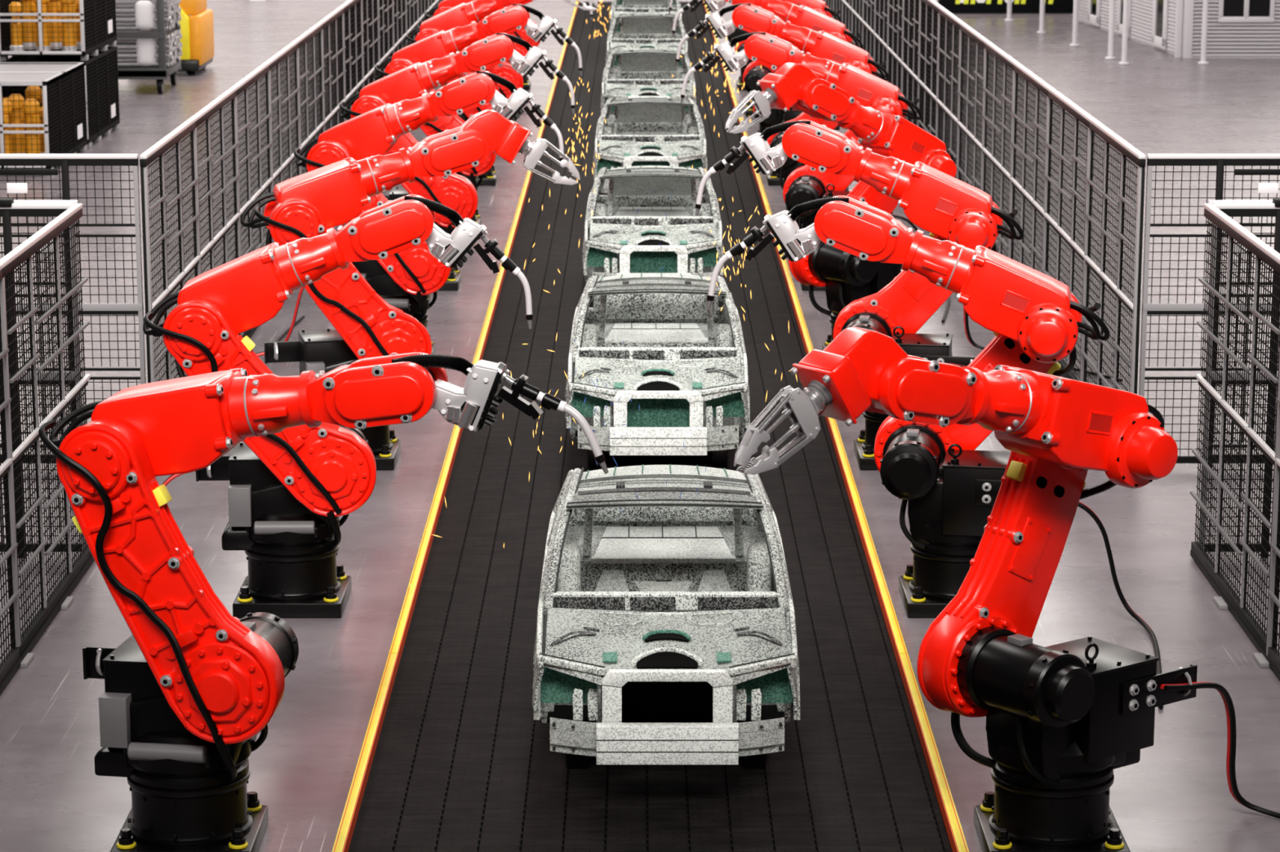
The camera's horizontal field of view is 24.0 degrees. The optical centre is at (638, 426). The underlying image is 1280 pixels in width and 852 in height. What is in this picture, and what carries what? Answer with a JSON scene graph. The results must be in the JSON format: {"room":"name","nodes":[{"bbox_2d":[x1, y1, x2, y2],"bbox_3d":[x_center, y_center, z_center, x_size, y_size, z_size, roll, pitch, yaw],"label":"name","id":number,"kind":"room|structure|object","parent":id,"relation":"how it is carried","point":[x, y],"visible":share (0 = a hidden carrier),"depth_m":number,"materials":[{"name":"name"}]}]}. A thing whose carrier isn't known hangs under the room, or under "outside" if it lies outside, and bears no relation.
{"room":"factory floor","nodes":[
{"label":"factory floor","id":0,"kind":"room"},
{"bbox_2d":[565,78,605,214],"bbox_3d":[-0.650,-3.170,34.253,0.480,1.638,1.697,2,12,7],"label":"sparks","id":1,"kind":"object","parent":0,"point":[575,158],"visible":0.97,"depth_m":34.30,"materials":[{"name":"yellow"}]},
{"bbox_2d":[0,0,1279,851],"bbox_3d":[0.000,-3.533,45.261,90.000,0.001,86.000,0,12,0],"label":"floor","id":2,"kind":"structure","parent":0,"point":[1177,797],"depth_m":24.69,"materials":[{"name":"concrete"}]},
{"bbox_2d":[0,263,22,694],"bbox_3d":[-4.300,0.602,19.140,0.120,2.826,3.085,0,12,0],"label":"mesh fence","id":3,"kind":"object","parent":2,"relation":"on","point":[11,664],"visible":1,"depth_m":20.52,"materials":[{"name":"grey metal"}]},
{"bbox_2d":[0,198,86,558],"bbox_3d":[-5.850,-0.372,23.613,2.960,2.861,0.260,0,12,0],"label":"mesh fence","id":4,"kind":"object","parent":2,"relation":"on","point":[9,207],"visible":0.42,"depth_m":23.41,"materials":[{"name":"grey metal"}]},
{"bbox_2d":[0,62,87,168],"bbox_3d":[-9.940,-4.987,48.549,1.460,1.470,3.340,0,12,0],"label":"container","id":5,"kind":"object","parent":2,"relation":"on","point":[62,84],"visible":0.77,"depth_m":48.20,"materials":[{"name":"grey"}]},
{"bbox_2d":[0,98,12,153],"bbox_3d":[-9.960,-4.614,47.208,0.275,1.040,0.273,5,13,23],"label":"canister","id":6,"kind":"object","parent":5,"relation":"in","point":[8,138],"visible":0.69,"depth_m":47.10,"materials":[{"name":"orange metal"}]},
{"bbox_2d":[7,93,25,153],"bbox_3d":[-9.900,-4.764,47.912,0.275,1.040,0.273,-8,14,-32],"label":"canister","id":7,"kind":"object","parent":5,"relation":"in","point":[15,106],"visible":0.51,"depth_m":47.82,"materials":[{"name":"orange metal"}]},
{"bbox_2d":[22,98,40,153],"bbox_3d":[-9.520,-4.614,47.208,0.275,1.040,0.274,0,12,0],"label":"canister","id":8,"kind":"object","parent":5,"relation":"in","point":[28,105],"visible":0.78,"depth_m":47.10,"materials":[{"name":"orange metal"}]},
{"bbox_2d":[25,85,42,102],"bbox_3d":[-9.900,-5.065,49.320,0.273,1.040,0.275,6,14,28],"label":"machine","id":9,"kind":"object","parent":5,"relation":"in","point":[36,91],"visible":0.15,"depth_m":49.13,"materials":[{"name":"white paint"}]},
{"bbox_2d":[37,106,44,153],"bbox_3d":[-9.460,-4.666,47.933,0.240,0.840,0.234,0,12,0],"label":"canister","id":10,"kind":"object","parent":5,"relation":"in","point":[41,119],"visible":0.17,"depth_m":47.85,"materials":[{"name":"orange metal"}]},
{"bbox_2d":[0,203,94,667],"bbox_3d":[-4.300,-0.025,22.074,0.120,2.826,3.085,0,12,0],"label":"mesh fence","id":11,"kind":"object","parent":2,"relation":"on","point":[60,598],"visible":0.86,"depth_m":21.72,"materials":[{"name":"grey metal"}]},
{"bbox_2d":[0,46,119,148],"bbox_3d":[-9.940,-5.673,51.782,1.460,1.460,3.150,0,12,0],"label":"container","id":12,"kind":"object","parent":2,"relation":"on","point":[101,71],"visible":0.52,"depth_m":51.92,"materials":[{"name":"grey plastic"}]},
{"bbox_2d":[0,0,116,61],"bbox_3d":[-9.940,-7.110,51.475,1.460,1.460,3.150,0,12,0],"label":"container","id":13,"kind":"object","parent":12,"relation":"on","point":[97,20],"visible":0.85,"depth_m":50.26,"materials":[{"name":"grey"}]},
{"bbox_2d":[8,1,24,50],"bbox_3d":[-10.400,-6.664,50.246,0.240,0.840,0.234,0,12,0],"label":"canister","id":14,"kind":"object","parent":13,"relation":"in","point":[17,27],"visible":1,"depth_m":50.19,"materials":[{"name":"orange metal"}]},
{"bbox_2d":[18,0,35,48],"bbox_3d":[-10.340,-6.912,50.930,0.292,1.040,0.274,0,12,0],"label":"canister","id":15,"kind":"object","parent":13,"relation":"in","point":[29,10],"visible":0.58,"depth_m":50.86,"materials":[{"name":"orange metal"}]},
{"bbox_2d":[33,0,50,50],"bbox_3d":[-9.960,-6.761,50.226,0.275,1.040,0.273,5,13,23],"label":"canister","id":16,"kind":"object","parent":13,"relation":"in","point":[45,40],"visible":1,"depth_m":50.17,"materials":[{"name":"orange metal"}]},
{"bbox_2d":[47,0,62,48],"bbox_3d":[-9.900,-6.912,50.930,0.275,1.040,0.273,-8,14,-32],"label":"canister","id":17,"kind":"object","parent":13,"relation":"in","point":[56,25],"visible":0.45,"depth_m":50.86,"materials":[{"name":"orange metal"}]},
{"bbox_2d":[59,0,76,50],"bbox_3d":[-9.520,-6.761,50.226,0.275,1.040,0.274,0,12,0],"label":"canister","id":18,"kind":"object","parent":13,"relation":"in","point":[72,28],"visible":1,"depth_m":50.16,"materials":[{"name":"orange metal"}]},
{"bbox_2d":[74,0,81,48],"bbox_3d":[-9.460,-6.814,50.951,0.240,0.840,0.234,0,12,0],"label":"canister","id":19,"kind":"object","parent":13,"relation":"in","point":[77,3],"visible":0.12,"depth_m":50.88,"materials":[{"name":"orange metal"}]},
{"bbox_2d":[0,153,146,463],"bbox_3d":[-5.960,-1.000,26.639,3.140,2.826,0.080,0,12,0],"label":"mesh fence","id":20,"kind":"object","parent":2,"relation":"on","point":[64,160],"visible":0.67,"depth_m":26.47,"materials":[{"name":"grey metal"}]},
{"bbox_2d":[116,0,182,93],"bbox_3d":[-10.350,-8.021,60.039,2.100,2.598,2.040,0,12,0],"label":"cart","id":21,"kind":"object","parent":2,"relation":"on","point":[161,73],"visible":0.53,"depth_m":59.23,"materials":[{"name":"grey metal"}]},
{"bbox_2d":[107,29,182,66],"bbox_3d":[-10.395,-7.565,60.136,2.310,0.630,1.680,0,12,0],"label":"bundle","id":22,"kind":"object","parent":21,"relation":"on","point":[131,52],"visible":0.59,"depth_m":59.42,"materials":[{"name":"silver metal"}]},
{"bbox_2d":[115,0,181,31],"bbox_3d":[-10.395,-8.259,59.988,2.310,0.630,1.680,0,12,0],"label":"bundle","id":23,"kind":"object","parent":21,"relation":"on","point":[131,15],"visible":0.51,"depth_m":59.25,"materials":[{"name":"silver metal"}]},
{"bbox_2d":[139,118,200,382],"bbox_3d":[-4.300,-1.293,28.010,0.120,2.826,3.085,0,12,0],"label":"mesh fence","id":24,"kind":"object","parent":2,"relation":"on","point":[157,150],"visible":0.65,"depth_m":27.53,"materials":[{"name":"grey metal"}]},
{"bbox_2d":[177,0,214,74],"bbox_3d":[-9.945,-8.695,63.870,1.550,2.320,2.245,0,12,0],"label":"forklift","id":25,"kind":"object","parent":2,"relation":"on","point":[197,29],"visible":0.49,"depth_m":63.02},
{"bbox_2d":[190,87,243,337],"bbox_3d":[-4.300,-1.920,30.944,0.120,2.826,3.085,0,12,0],"label":"mesh fence","id":26,"kind":"object","parent":2,"relation":"on","point":[206,113],"visible":0.59,"depth_m":30.74,"materials":[{"name":"grey metal"}]},
{"bbox_2d":[231,62,273,337],"bbox_3d":[-4.300,-2.546,33.878,0.120,2.826,3.085,0,12,0],"label":"mesh fence","id":27,"kind":"object","parent":2,"relation":"on","point":[263,182],"visible":0.59,"depth_m":33.53,"materials":[{"name":"grey metal"}]},
{"bbox_2d":[265,40,301,243],"bbox_3d":[-4.300,-3.173,36.812,0.120,2.826,3.085,0,12,0],"label":"mesh fence","id":28,"kind":"object","parent":2,"relation":"on","point":[285,55],"visible":0.53,"depth_m":36.54,"materials":[{"name":"grey metal"}]},
{"bbox_2d":[293,22,325,175],"bbox_3d":[-4.300,-3.800,39.746,0.120,2.826,3.085,0,12,0],"label":"mesh fence","id":29,"kind":"object","parent":2,"relation":"on","point":[315,30],"visible":0.49,"depth_m":39.50,"materials":[{"name":"grey metal"}]},
{"bbox_2d":[38,351,608,851],"bbox_3d":[-1.750,0.995,17.033,3.155,2.928,1.133,0,12,0],"label":"robot","id":30,"kind":"object","parent":2,"relation":"on","point":[186,700],"visible":1,"depth_m":16.62,"materials":[{"name":"red paint"}]},
{"bbox_2d":[116,841,136,849],"bbox_3d":[-2.900,2.371,17.024,0.110,0.020,0.108,0,12,0],"label":"washer","id":31,"kind":"object","parent":30,"relation":"in","point":[120,845],"depth_m":16.98,"materials":[{"name":"yellow paint"}]},
{"bbox_2d":[228,841,248,849],"bbox_3d":[-2.266,2.371,17.024,0.110,0.020,0.108,0,12,0],"label":"washer","id":32,"kind":"object","parent":30,"relation":"in","point":[232,845],"depth_m":16.98,"materials":[{"name":"yellow paint"}]},
{"bbox_2d":[247,804,262,812],"bbox_3d":[-2.266,2.239,17.644,0.110,0.020,0.108,0,12,0],"label":"washer","id":33,"kind":"object","parent":30,"relation":"in","point":[254,807],"depth_m":17.60,"materials":[{"name":"yellow paint"}]},
{"bbox_2d":[319,6,346,228],"bbox_3d":[-4.300,-4.427,42.679,0.120,2.826,3.085,0,12,0],"label":"mesh fence","id":34,"kind":"object","parent":2,"relation":"on","point":[333,20],"visible":0.61,"depth_m":42.46,"materials":[{"name":"grey metal"}]},
{"bbox_2d":[142,194,533,617],"bbox_3d":[-3.026,-0.256,22.567,4.094,3.071,2.027,8,15,34],"label":"robot","id":35,"kind":"object","parent":2,"relation":"on","point":[289,490],"visible":0.9,"depth_m":21.85,"materials":[{"name":"red paint"}]},
{"bbox_2d":[340,0,364,121],"bbox_3d":[-4.300,-5.053,45.613,0.120,2.826,3.085,0,12,0],"label":"mesh fence","id":36,"kind":"object","parent":2,"relation":"on","point":[353,81],"visible":0.58,"depth_m":45.35,"materials":[{"name":"grey metal"}]},
{"bbox_2d":[360,0,380,88],"bbox_3d":[-4.300,-5.680,48.547,0.120,2.826,3.085,0,12,0],"label":"mesh fence","id":37,"kind":"object","parent":2,"relation":"on","point":[369,24],"visible":0.49,"depth_m":48.32,"materials":[{"name":"grey metal"}]},
{"bbox_2d":[377,0,395,76],"bbox_3d":[-4.300,-6.307,51.481,0.120,2.826,3.085,0,12,0],"label":"mesh fence","id":38,"kind":"object","parent":2,"relation":"on","point":[385,48],"visible":0.46,"depth_m":51.28,"materials":[{"name":"grey"}]},
{"bbox_2d":[391,0,408,54],"bbox_3d":[-4.300,-6.933,54.415,0.120,2.826,3.085,0,12,0],"label":"mesh fence","id":39,"kind":"object","parent":2,"relation":"on","point":[398,12],"visible":0.47,"depth_m":54.24,"materials":[{"name":"grey"}]},
{"bbox_2d":[240,109,580,470],"bbox_3d":[-2.907,-1.290,27.231,4.350,3.145,2.060,5,13,20],"label":"robot","id":40,"kind":"object","parent":2,"relation":"on","point":[308,204],"visible":0.77,"depth_m":26.65,"materials":[{"name":"red paint"}]},
{"bbox_2d":[404,0,418,44],"bbox_3d":[-4.300,-7.560,57.349,0.120,2.826,3.085,0,12,0],"label":"mesh fence","id":41,"kind":"object","parent":2,"relation":"on","point":[411,22],"visible":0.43,"depth_m":57.19,"materials":[{"name":"grey"}]},
{"bbox_2d":[275,70,564,355],"bbox_3d":[-2.972,-2.304,32.131,4.096,3.082,2.019,10,16,40],"label":"robot","id":42,"kind":"object","parent":2,"relation":"on","point":[406,279],"visible":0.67,"depth_m":31.31,"materials":[{"name":"red paint"}]},
{"bbox_2d":[417,0,429,34],"bbox_3d":[-4.300,-8.187,60.282,0.120,2.826,3.085,0,12,0],"label":"mesh fence","id":43,"kind":"object","parent":2,"relation":"on","point":[422,5],"visible":0.3,"depth_m":59.77,"materials":[{"name":"grey"}]},
{"bbox_2d":[338,32,575,290],"bbox_3d":[-2.994,-3.314,36.863,4.102,3.080,2.030,9,15,37],"label":"robot","id":44,"kind":"object","parent":2,"relation":"on","point":[455,191],"visible":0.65,"depth_m":36.07,"materials":[{"name":"red paint"}]},
{"bbox_2d":[373,3,582,225],"bbox_3d":[-2.198,-4.234,41.172,2.873,3.080,1.107,0,12,0],"label":"robot","id":45,"kind":"object","parent":2,"relation":"on","point":[514,17],"visible":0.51,"depth_m":40.82,"materials":[{"name":"red paint"}]},
{"bbox_2d":[441,0,528,115],"bbox_3d":[-2.198,-7.283,55.445,2.873,3.080,1.107,0,12,0],"label":"robot","id":46,"kind":"object","parent":2,"relation":"on","point":[520,49],"visible":0.03,"depth_m":55.06,"materials":[{"name":"red paint"}]},
{"bbox_2d":[402,0,598,185],"bbox_3d":[-2.109,-5.365,46.005,2.964,3.262,1.151,-2,12,-9],"label":"robot","id":47,"kind":"object","parent":2,"relation":"on","point":[462,15],"visible":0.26,"depth_m":45.58,"materials":[{"name":"red paint"}]},
{"bbox_2d":[422,0,593,98],"bbox_3d":[-2.198,-6.267,50.687,2.873,3.080,1.107,0,12,0],"label":"robot","id":48,"kind":"object","parent":2,"relation":"on","point":[505,70],"visible":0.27,"depth_m":50.32,"materials":[{"name":"red paint"}]},
{"bbox_2d":[509,20,540,90],"bbox_3d":[-2.198,-8.300,60.202,2.873,3.080,1.107,0,12,0],"label":"robot","id":49,"kind":"object","parent":2,"relation":"on","point":[521,33],"visible":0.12,"depth_m":59.87,"materials":[{"name":"red paint"}]},
{"bbox_2d":[331,0,968,851],"bbox_3d":[0.066,-3.695,45.737,3.593,0.116,79.000,0,12,0],"label":"conveyor","id":50,"kind":"object","parent":2,"relation":"on","point":[454,757],"visible":0.56,"depth_m":21.44,"materials":[{"name":"rubber"}]},
{"bbox_2d":[588,449,727,468],"bbox_3d":[0.170,-0.091,28.382,1.240,0.280,3.200,0,12,0],"label":"carrier skid","id":51,"kind":"object","parent":50,"relation":"on","point":[718,459],"visible":0.2,"depth_m":26.97,"materials":[{"name":"metal"}]},
{"bbox_2d":[564,272,750,455],"bbox_3d":[0.160,-0.672,27.914,1.638,1.192,4.192,0,12,0],"label":"car","id":52,"kind":"object","parent":51,"relation":"on","point":[687,362],"visible":0.98,"depth_m":26.82,"materials":[{"name":"grey metal"}]},
{"bbox_2d":[566,730,766,768],"bbox_3d":[0.170,1.658,20.192,1.240,0.280,3.200,0,12,0],"label":"carrier skid","id":53,"kind":"object","parent":50,"relation":"on","point":[573,761],"visible":0.09,"depth_m":18.65,"materials":[{"name":"metal"}]},
{"bbox_2d":[532,463,799,764],"bbox_3d":[0.160,1.077,19.724,1.638,1.192,4.192,0,12,0],"label":"car","id":54,"kind":"object","parent":53,"relation":"on","point":[663,635],"visible":1,"depth_m":18.65,"materials":[{"name":"grey metal"}]},
{"bbox_3d":[0.170,-3.590,44.763,1.240,0.280,3.200,0,12,0],"label":"carrier skid","id":55,"kind":"object","parent":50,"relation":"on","visible":0},
{"bbox_2d":[592,96,706,192],"bbox_3d":[0.160,-4.171,44.295,1.638,1.192,4.192,0,12,0],"label":"car","id":56,"kind":"object","parent":55,"relation":"on","point":[649,131],"visible":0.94,"depth_m":43.41,"materials":[{"name":"grey metal"}]},
{"bbox_3d":[0.170,-1.841,36.572,1.240,0.280,3.200,0,12,0],"label":"carrier skid","id":57,"kind":"object","parent":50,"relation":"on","visible":0},
{"bbox_2d":[582,164,723,283],"bbox_3d":[0.160,-2.422,36.105,1.638,1.192,4.192,0,12,0],"label":"car","id":58,"kind":"object","parent":57,"relation":"on","point":[686,241],"visible":0.88,"depth_m":35.21,"materials":[{"name":"grey metal"}]},
{"bbox_3d":[0.170,-5.340,52.953,1.240,0.280,3.200,0,12,0],"label":"carrier skid","id":59,"kind":"object","parent":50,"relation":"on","visible":0},
{"bbox_2d":[600,48,696,122],"bbox_3d":[0.160,-5.921,52.485,1.638,1.192,4.192,0,12,0],"label":"car","id":60,"kind":"object","parent":59,"relation":"on","point":[642,73],"visible":0.73,"depth_m":52.34,"materials":[{"name":"grey metal"}]},
{"bbox_3d":[0.170,-7.089,61.143,1.240,0.280,3.200,0,12,0],"label":"carrier skid","id":61,"kind":"object","parent":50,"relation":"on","visible":0},
{"bbox_2d":[605,13,688,71],"bbox_3d":[0.160,-7.671,60.675,1.638,1.192,4.192,0,12,0],"label":"car","id":62,"kind":"object","parent":61,"relation":"on","point":[646,31],"visible":0.62,"depth_m":60.97,"materials":[{"name":"grey metal"}]},
{"bbox_3d":[0.170,-8.839,69.333,1.240,0.280,3.200,0,12,0],"label":"carrier skid","id":63,"kind":"object","parent":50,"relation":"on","visible":0},
{"bbox_2d":[609,0,682,33],"bbox_3d":[0.160,-9.420,68.865,1.638,1.192,4.192,0,12,0],"label":"car","id":64,"kind":"object","parent":63,"relation":"on","point":[628,7],"visible":0.38,"depth_m":68.01,"materials":[{"name":"grey"}]},
{"bbox_2d":[726,26,749,90],"bbox_3d":[1.962,-8.319,60.306,2.937,3.075,1.090,1,12,7],"label":"robot","id":65,"kind":"object","parent":2,"relation":"on","point":[738,32],"visible":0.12,"depth_m":60.03,"materials":[{"name":"red metal"}]},
{"bbox_2d":[668,0,842,133],"bbox_3d":[1.962,-6.287,50.790,2.937,3.075,1.090,1,12,7],"label":"robot","id":66,"kind":"object","parent":2,"relation":"on","point":[753,72],"visible":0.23,"depth_m":50.38,"materials":[{"name":"red metal"}]},
{"bbox_2d":[671,0,862,185],"bbox_3d":[1.962,-5.270,46.032,2.937,3.075,1.090,1,12,7],"label":"robot","id":67,"kind":"object","parent":2,"relation":"on","point":[800,15],"visible":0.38,"depth_m":45.62,"materials":[{"name":"red metal"}]},
{"bbox_2d":[734,0,824,116],"bbox_3d":[1.962,-7.303,55.548,2.937,3.075,1.090,1,12,7],"label":"robot","id":68,"kind":"object","parent":2,"relation":"on","point":[740,45],"visible":0.07,"depth_m":55.39,"materials":[{"name":"red metal"}]},
{"bbox_2d":[675,3,889,229],"bbox_3d":[1.962,-4.254,41.275,2.937,3.075,1.090,1,12,7],"label":"robot","id":69,"kind":"object","parent":2,"relation":"on","point":[748,17],"visible":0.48,"depth_m":40.85,"materials":[{"name":"red metal"}]},
{"bbox_2d":[680,31,950,322],"bbox_3d":[2.696,-3.126,35.992,4.159,3.075,2.051,12,17,43],"label":"robot","id":70,"kind":"object","parent":2,"relation":"on","point":[805,184],"visible":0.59,"depth_m":36.11,"materials":[{"name":"red metal"}]},
{"bbox_2d":[832,0,843,23],"bbox_3d":[4.378,-9.440,66.150,0.135,2.826,3.085,0,12,0],"label":"mesh fence","id":71,"kind":"object","parent":2,"relation":"on","point":[838,4],"visible":0.1,"depth_m":65.73,"materials":[{"name":"grey"}]},
{"bbox_2d":[842,0,853,33],"bbox_3d":[4.378,-8.814,63.216,0.135,2.826,3.085,0,12,0],"label":"mesh fence","id":72,"kind":"object","parent":2,"relation":"on","point":[847,4],"visible":0.47,"depth_m":62.99,"materials":[{"name":"grey"}]},
{"bbox_2d":[851,0,863,49],"bbox_3d":[4.378,-8.187,60.282,0.135,2.826,3.085,0,12,0],"label":"mesh fence","id":73,"kind":"object","parent":2,"relation":"on","point":[858,5],"visible":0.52,"depth_m":60.11,"materials":[{"name":"grey"}]},
{"bbox_2d":[694,119,1023,470],"bbox_3d":[2.696,-1.093,26.477,4.159,3.075,2.051,12,17,43],"label":"robot","id":74,"kind":"object","parent":2,"relation":"on","point":[948,207],"visible":0.7,"depth_m":26.61,"materials":[{"name":"red metal"}]},
{"bbox_2d":[862,0,875,61],"bbox_3d":[4.378,-7.560,57.349,0.135,2.826,3.085,0,12,0],"label":"mesh fence","id":75,"kind":"object","parent":2,"relation":"on","point":[869,15],"visible":0.52,"depth_m":57.23,"materials":[{"name":"grey"}]},
{"bbox_2d":[873,0,889,81],"bbox_3d":[4.378,-6.933,54.415,0.135,2.826,3.085,0,12,0],"label":"mesh fence","id":76,"kind":"object","parent":2,"relation":"on","point":[882,34],"visible":0.52,"depth_m":54.36,"materials":[{"name":"grey"}]},
{"bbox_2d":[886,0,904,94],"bbox_3d":[4.378,-6.307,51.481,0.135,2.826,3.085,0,12,0],"label":"mesh fence","id":77,"kind":"object","parent":2,"relation":"on","point":[896,9],"visible":0.56,"depth_m":51.30,"materials":[{"name":"grey"}]},
{"bbox_2d":[901,0,921,126],"bbox_3d":[4.378,-5.680,48.547,0.135,2.826,3.085,0,12,0],"label":"mesh fence","id":78,"kind":"object","parent":2,"relation":"on","point":[913,8],"visible":0.56,"depth_m":48.38,"materials":[{"name":"grey metal"}]},
{"bbox_2d":[724,62,1122,381],"bbox_3d":[2.971,-2.250,31.590,4.086,3.202,2.098,1,12,3],"label":"robot","id":79,"kind":"object","parent":2,"relation":"on","point":[846,278],"visible":0.49,"depth_m":31.39,"materials":[{"name":"red metal"}]},
{"bbox_2d":[916,0,942,137],"bbox_3d":[4.378,-5.053,45.613,0.135,2.826,3.085,0,12,0],"label":"mesh fence","id":80,"kind":"object","parent":2,"relation":"on","point":[929,55],"visible":0.65,"depth_m":45.42,"materials":[{"name":"grey metal"}]},
{"bbox_2d":[706,195,1163,709],"bbox_3d":[2.698,-0.064,21.726,4.161,3.049,2.061,12,17,43],"label":"robot","id":81,"kind":"object","parent":2,"relation":"on","point":[950,488],"visible":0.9,"depth_m":21.90,"materials":[{"name":"red metal"}]},
{"bbox_2d":[935,6,964,180],"bbox_3d":[4.378,-4.427,42.679,0.135,2.826,3.085,0,12,0],"label":"mesh fence","id":82,"kind":"object","parent":2,"relation":"on","point":[948,19],"visible":0.68,"depth_m":42.44,"materials":[{"name":"grey metal"}]},
{"bbox_2d":[955,22,988,191],"bbox_3d":[4.378,-3.800,39.746,0.135,2.826,3.085,0,12,0],"label":"mesh fence","id":83,"kind":"object","parent":2,"relation":"on","point":[977,38],"visible":0.66,"depth_m":39.61,"materials":[{"name":"grey metal"}]},
{"bbox_2d":[981,40,1017,258],"bbox_3d":[4.378,-3.173,36.812,0.135,2.826,3.085,0,12,0],"label":"mesh fence","id":84,"kind":"object","parent":2,"relation":"on","point":[1006,126],"visible":0.59,"depth_m":36.51,"materials":[{"name":"grey metal"}]},
{"bbox_2d":[937,0,1073,13],"bbox_3d":[9.800,-12.204,80.061,3.600,2.380,0.512,0,12,0],"label":"board","id":85,"kind":"object","parent":2,"relation":"on","point":[952,6],"visible":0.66,"depth_m":80.04,"materials":[{"name":"black"}]},
{"bbox_2d":[733,326,1279,851],"bbox_3d":[2.676,0.916,16.768,4.554,3.202,2.004,-1,12,-5],"label":"robot","id":86,"kind":"object","parent":2,"relation":"on","point":[1060,718],"visible":1,"depth_m":16.88,"materials":[{"name":"red metal"}]},
{"bbox_2d":[980,804,994,812],"bbox_3d":[2.058,2.239,17.644,0.110,0.020,0.108,0,12,0],"label":"washer","id":87,"kind":"object","parent":86,"relation":"in","point":[984,808],"depth_m":17.60,"materials":[{"name":"yellow paint"}]},
{"bbox_2d":[992,841,1012,849],"bbox_3d":[2.058,2.371,17.024,0.110,0.020,0.108,0,12,0],"label":"washer","id":88,"kind":"object","parent":86,"relation":"in","point":[996,845],"depth_m":16.98,"materials":[{"name":"yellow paint"}]},
{"bbox_2d":[1104,841,1124,849],"bbox_3d":[2.692,2.371,17.024,0.110,0.020,0.108,0,12,0],"label":"washer","id":89,"kind":"object","parent":86,"relation":"in","point":[1108,845],"depth_m":16.98,"materials":[{"name":"yellow paint"}]},
{"bbox_2d":[1004,0,1013,21],"bbox_3d":[9.570,-12.131,77.373,0.240,3.400,0.234,0,12,0],"label":"column","id":90,"kind":"structure","parent":2,"relation":"on","point":[1009,2],"depth_m":77.61,"materials":[{"name":"grey"}]},
{"bbox_2d":[1007,62,1052,274],"bbox_3d":[4.378,-2.546,33.878,0.135,2.826,3.085,0,12,0],"label":"mesh fence","id":91,"kind":"object","parent":2,"relation":"on","point":[1031,80],"visible":0.74,"depth_m":33.64,"materials":[{"name":"grey metal"}]},
{"bbox_2d":[1036,0,1046,33],"bbox_3d":[9.900,-11.316,73.559,0.240,3.400,0.234,0,12,0],"label":"column","id":92,"kind":"structure","parent":2,"relation":"on","point":[1042,2],"depth_m":73.79,"materials":[{"name":"grey"}]},
{"bbox_2d":[1040,87,1094,382],"bbox_3d":[4.378,-1.920,30.944,0.135,2.826,3.085,0,12,0],"label":"mesh fence","id":93,"kind":"object","parent":2,"relation":"on","point":[1065,104],"visible":0.73,"depth_m":30.63,"materials":[{"name":"grey metal"}]},
{"bbox_2d":[1069,0,1079,46],"bbox_3d":[10.190,-10.543,69.941,0.240,3.400,0.234,0,12,0],"label":"column","id":94,"kind":"structure","parent":2,"relation":"on","point":[1075,19],"depth_m":70.15,"materials":[{"name":"grey"}]},
{"bbox_2d":[1105,0,1115,59],"bbox_3d":[10.500,-9.833,66.616,0.240,3.400,0.234,0,12,0],"label":"column","id":95,"kind":"structure","parent":2,"relation":"on","point":[1112,2],"depth_m":66.79,"materials":[{"name":"grey"}]},
{"bbox_2d":[1080,118,1146,394],"bbox_3d":[4.378,-1.293,28.010,0.135,2.826,3.085,0,12,0],"label":"mesh fence","id":96,"kind":"object","parent":2,"relation":"on","point":[1108,136],"visible":0.73,"depth_m":27.68,"materials":[{"name":"grey metal"}]},
{"bbox_2d":[1118,0,1129,65],"bbox_3d":[10.600,-9.562,65.344,0.240,3.400,0.234,0,12,0],"label":"column","id":97,"kind":"structure","parent":2,"relation":"on","point":[1126,2],"depth_m":65.52,"materials":[{"name":"grey"}]},
{"bbox_2d":[1078,0,1279,58],"bbox_3d":[14.750,-11.013,72.090,7.100,3.420,11.000,0,12,0],"label":"cabin","id":98,"kind":"object","parent":2,"relation":"on","point":[1237,28],"visible":0.93,"depth_m":67.09,"materials":[{"name":"grey"}]},
{"bbox_2d":[1197,0,1208,64],"bbox_3d":[12.350,-9.582,65.442,0.240,3.400,0.234,0,12,0],"label":"column","id":99,"kind":"structure","parent":2,"relation":"on","point":[1205,6],"depth_m":65.61,"materials":[{"name":"grey"}]},
{"bbox_2d":[1138,153,1279,468],"bbox_3d":[6.030,-1.000,26.639,3.140,2.826,0.080,0,12,0],"label":"fence","id":100,"kind":"object","parent":2,"relation":"on","point":[1220,160],"visible":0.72,"depth_m":26.52,"materials":[{"name":"grey metal"}]},
{"bbox_2d":[1190,203,1279,667],"bbox_3d":[4.378,-0.025,22.074,0.135,2.826,3.085,0,12,0],"label":"mesh fence","id":101,"kind":"object","parent":2,"relation":"on","point":[1228,599],"visible":0.97,"depth_m":21.93,"materials":[{"name":"grey metal"}]},
{"bbox_2d":[1200,198,1279,558],"bbox_3d":[5.920,-0.372,23.613,2.960,2.861,0.260,0,12,0],"label":"fence","id":102,"kind":"object","parent":2,"relation":"on","point":[1232,208],"visible":0.37,"depth_m":23.45,"materials":[{"name":"grey metal"}]},
{"bbox_2d":[1267,348,1279,679],"bbox_3d":[4.378,0.602,19.140,0.135,2.826,3.085,0,12,0],"label":"mesh fence","id":103,"kind":"object","parent":2,"relation":"on","point":[1273,660],"visible":1,"depth_m":20.68,"materials":[{"name":"grey"}]},
{"bbox_2d":[672,22,761,119],"bbox_3d":[1.190,-5.432,45.945,1.370,1.560,1.578,0,12,0],"label":"sparks","id":104,"kind":"object","parent":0,"point":[708,22],"visible":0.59,"depth_m":45.87,"materials":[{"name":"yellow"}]},
{"bbox_2d":[707,196,759,319],"bbox_3d":[0.794,-1.426,25.315,0.439,0.970,1.712,0,12,0],"label":"sparks","id":105,"kind":"object","parent":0,"point":[732,197],"visible":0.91,"depth_m":25.19,"materials":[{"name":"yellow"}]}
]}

